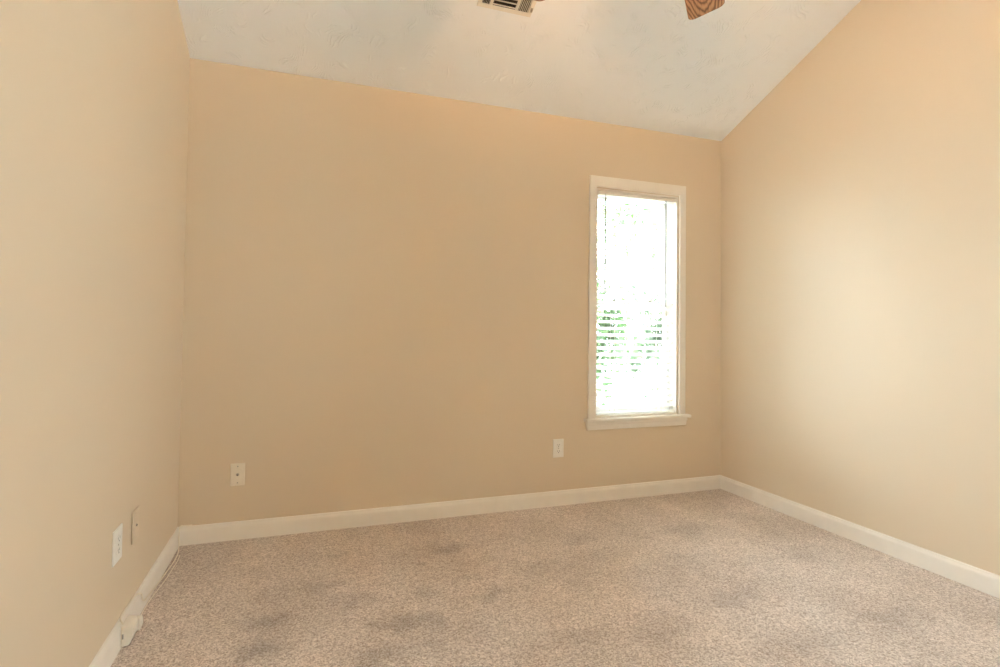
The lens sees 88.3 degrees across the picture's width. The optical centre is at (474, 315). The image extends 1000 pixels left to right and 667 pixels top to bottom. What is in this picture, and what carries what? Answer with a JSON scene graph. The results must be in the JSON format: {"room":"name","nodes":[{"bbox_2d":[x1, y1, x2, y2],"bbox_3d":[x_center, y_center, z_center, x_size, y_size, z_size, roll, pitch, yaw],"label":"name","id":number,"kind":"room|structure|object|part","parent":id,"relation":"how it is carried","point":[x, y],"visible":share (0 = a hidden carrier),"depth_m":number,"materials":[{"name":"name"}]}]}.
{"room":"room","nodes":[
{"label":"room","id":0,"kind":"room"},
{"bbox_2d":[0,0,189,666],"bbox_3d":[-0.976,-0.442,0.925,0.130,3.333,3.449,1,-1,-18],"label":"wall","id":1,"kind":"structure","parent":0,"point":[94,94],"depth_m":1.43,"materials":[{"name":"beige paint"}]},
{"bbox_2d":[112,523,122,566],"bbox_3d":[-1.187,0.763,1.712,0.008,0.114,0.084,1,-1,-18],"label":"electrical outlet","id":2,"kind":"object","parent":1,"relation":"attached to","point":[117,534],"visible":1,"depth_m":1.70,"materials":[{"name":"plastic"}]},
{"bbox_2d":[116,546,120,555],"bbox_3d":[-1.184,0.782,1.712,0.003,0.025,0.034,1,-1,-18],"label":"receptacle","id":3,"kind":"object","parent":2,"relation":"attached to","point":[118,548],"depth_m":1.71,"materials":[{"name":"white plastic"}]},
{"bbox_2d":[117,534,120,543],"bbox_3d":[-1.184,0.743,1.713,0.003,0.025,0.034,1,-1,-18],"label":"receptacle","id":4,"kind":"object","parent":2,"relation":"attached to","point":[118,535],"depth_m":1.71,"materials":[{"name":"white plastic"}]},
{"bbox_2d":[89,527,179,666],"bbox_3d":[-0.927,1.060,0.911,0.014,0.090,3.449,1,-1,-18],"label":"baseboard","id":5,"kind":"structure","parent":1,"relation":"attached to","point":[111,647],"depth_m":1.93,"materials":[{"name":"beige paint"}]},
{"bbox_2d":[131,506,139,544],"bbox_3d":[-1.245,0.770,1.893,0.009,0.118,0.078,1,-1,-19],"label":"cable wall plate","id":6,"kind":"object","parent":1,"relation":"attached to","point":[135,514],"visible":1,"depth_m":1.88,"materials":[{"name":"plastic"}]},
{"bbox_2d":[177,58,720,526],"bbox_3d":[0.117,0.002,3.159,3.616,2.580,0.130,1,-1,-18],"label":"wall","id":7,"kind":"structure","parent":0,"point":[385,304],"depth_m":2.92,"materials":[{"name":"beige paint"}]},
{"bbox_2d":[230,463,244,485],"bbox_3d":[-1.211,0.814,2.630,0.070,0.114,0.016,1,-1,-18],"label":"cable wall plate","id":8,"kind":"object","parent":7,"relation":"attached to","point":[237,470],"visible":1,"depth_m":2.63,"materials":[{"name":"plastic"}]},
{"bbox_2d":[178,475,720,545],"bbox_3d":[0.125,1.125,3.063,3.356,0.090,0.014,1,-1,-18],"label":"baseboard","id":9,"kind":"structure","parent":7,"relation":"attached to","point":[267,527],"depth_m":2.93,"materials":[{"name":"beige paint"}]},
{"bbox_2d":[553,439,563,457],"bbox_3d":[0.521,0.826,3.202,0.074,0.114,0.008,1,-1,-18],"label":"electrical outlet","id":10,"kind":"object","parent":7,"relation":"attached to","point":[558,444],"visible":1,"depth_m":3.20,"materials":[{"name":"plastic"}]},
{"bbox_2d":[584,175,690,429],"bbox_3d":[1.067,-0.077,3.448,0.800,1.630,0.175,1,-1,-18],"label":"window","id":11,"kind":"structure","parent":7,"relation":"in","point":[618,421],"depth_m":3.47,"materials":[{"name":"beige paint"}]},
{"bbox_3d":[1.050,-0.432,3.523,0.616,0.745,0.028,1,-1,-18],"label":"sash","id":12,"kind":"part","parent":11,"relation":"part of","materials":[{"name":"clear glass"}]},
{"bbox_3d":[1.050,0.280,3.477,0.616,0.745,0.028,1,-1,-18],"label":"sash","id":13,"kind":"part","parent":11,"relation":"part of","materials":[{"name":"clear glass"}]},
{"bbox_2d":[596,191,676,414],"bbox_3d":[1.073,-0.075,3.428,0.612,1.448,0.077,1,-1,-18],"label":"blind","id":14,"kind":"object","parent":11,"relation":"attached to","point":[603,194],"visible":0.88,"depth_m":3.42,"materials":[{"name":"white plastic"}]},
{"bbox_3d":[0.908,-0.075,3.384,0.002,1.426,0.054,1,-1,-18],"label":"ladder cord","id":15,"kind":"part","parent":14,"relation":"part of","materials":[{"name":"white fabric"}]},
{"bbox_3d":[1.061,0.642,3.420,0.600,0.014,0.052,1,-1,-18],"label":"rail","id":16,"kind":"part","parent":14,"relation":"part of","materials":[{"name":"white plastic"}]},
{"bbox_3d":[1.253,-0.068,3.497,0.002,1.426,0.054,1,-1,-18],"label":"ladder cord","id":17,"kind":"part","parent":14,"relation":"part of","materials":[{"name":"white fabric"}]},
{"bbox_3d":[1.289,-0.411,3.480,0.013,0.743,0.016,1,-1,-18],"label":"lift cord","id":18,"kind":"part","parent":14,"relation":"part of","materials":[{"name":"white fabric"}]},
{"bbox_3d":[1.076,0.693,3.371,0.772,0.022,0.008,1,-1,-18],"label":"cove moulding","id":19,"kind":"part","parent":11,"relation":"part of","materials":[{"name":"beige paint"}]},
{"bbox_2d":[177,0,860,140],"bbox_3d":[0.698,-1.748,1.499,3.616,1.010,3.709,1,-1,-18],"label":"ceiling","id":20,"kind":"structure","parent":0,"point":[642,64],"depth_m":2.78,"materials":[{"name":"white paint"}]},
{"bbox_2d":[477,0,536,16],"bbox_3d":[0.173,-1.553,2.482,0.286,0.079,0.174,1,-1,-18],"label":"ceiling vent","id":21,"kind":"object","parent":20,"relation":"in","point":[519,7],"visible":1,"depth_m":2.54,"materials":[{"name":"metal"}]},
{"bbox_2d":[535,0,724,19],"bbox_3d":[0.629,-1.482,1.590,1.199,1.068,1.216,1,-1,-18],"label":"ceiling fan","id":22,"kind":"object","parent":20,"relation":"hanging from","point":[695,9],"visible":1,"depth_m":2.11,"materials":[{"name":"brown wood"}]},
{"bbox_3d":[0.856,-1.271,1.957,0.142,0.006,0.455,-14,-9,29],"label":"blade","id":23,"kind":"part","parent":22,"relation":"part of","materials":[{"name":"brown wood"}]},
{"bbox_2d":[111,489,999,666],"bbox_3d":[0.659,1.199,1.429,3.616,0.120,3.709,1,-1,-18],"label":"floor","id":24,"kind":"structure","parent":0,"point":[715,577],"depth_m":2.10,"materials":[{"name":"beige carpet"}]},
{"bbox_2d":[121,615,142,646],"bbox_3d":[-1.185,1.081,1.782,0.040,0.071,0.106,1,-1,-18],"label":"box","id":25,"kind":"object","parent":24,"relation":"on","point":[133,623],"visible":1,"depth_m":1.75,"materials":[{"name":"beige plastic"}]},
{"bbox_2d":[120,524,191,624],"bbox_3d":[-1.321,1.081,2.141,0.053,0.098,0.865,1,-1,-15],"label":"cable","id":26,"kind":"object","parent":24,"relation":"on","point":[143,600],"visible":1,"depth_m":2.08,"materials":[{"name":"white plastic"}]},
{"bbox_2d":[141,555,179,614],"bbox_3d":[-1.296,1.110,2.130,0.014,0.037,0.624,1,-1,-18],"label":"cable","id":27,"kind":"object","parent":24,"relation":"on","point":[179,555],"visible":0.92,"depth_m":2.12,"materials":[{"name":"white plastic"}]},
{"bbox_2d":[721,0,999,575],"bbox_3d":[2.336,-0.372,2.010,0.130,3.333,3.449,1,-1,-18],"label":"wall","id":28,"kind":"structure","parent":0,"point":[860,196],"depth_m":2.64,"materials":[{"name":"beige paint"}]},
{"bbox_2d":[720,475,999,598],"bbox_3d":[2.248,1.127,1.952,0.014,0.090,3.449,1,-1,-18],"label":"baseboard","id":29,"kind":"structure","parent":28,"relation":"attached to","point":[979,579],"depth_m":2.60,"materials":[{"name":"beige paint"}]},
{"label":"outside","id":30,"kind":"structure","parent":0,"visible":0},
{"bbox_2d":[598,350,662,405],"bbox_3d":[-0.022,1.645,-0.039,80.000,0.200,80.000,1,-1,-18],"label":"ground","id":31,"kind":"structure","parent":30,"point":[623,370],"depth_m":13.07,"materials":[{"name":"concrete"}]},
{"bbox_2d":[596,254,636,405],"bbox_3d":[1.974,0.364,8.653,1.590,2.832,1.234,1,-1,-18],"label":"shrub","id":32,"kind":"object","parent":31,"relation":"on","point":[606,318],"visible":0.29,"depth_m":8.47,"materials":[{"name":"green plant"}]},
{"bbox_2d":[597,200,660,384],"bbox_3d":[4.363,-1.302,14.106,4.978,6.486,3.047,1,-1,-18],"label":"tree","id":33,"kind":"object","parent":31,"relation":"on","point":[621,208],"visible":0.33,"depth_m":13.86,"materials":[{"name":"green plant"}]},
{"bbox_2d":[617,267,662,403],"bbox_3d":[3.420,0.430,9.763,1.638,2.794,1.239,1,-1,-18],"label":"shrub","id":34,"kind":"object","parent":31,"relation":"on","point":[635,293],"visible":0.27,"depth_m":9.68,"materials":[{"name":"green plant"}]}
]}

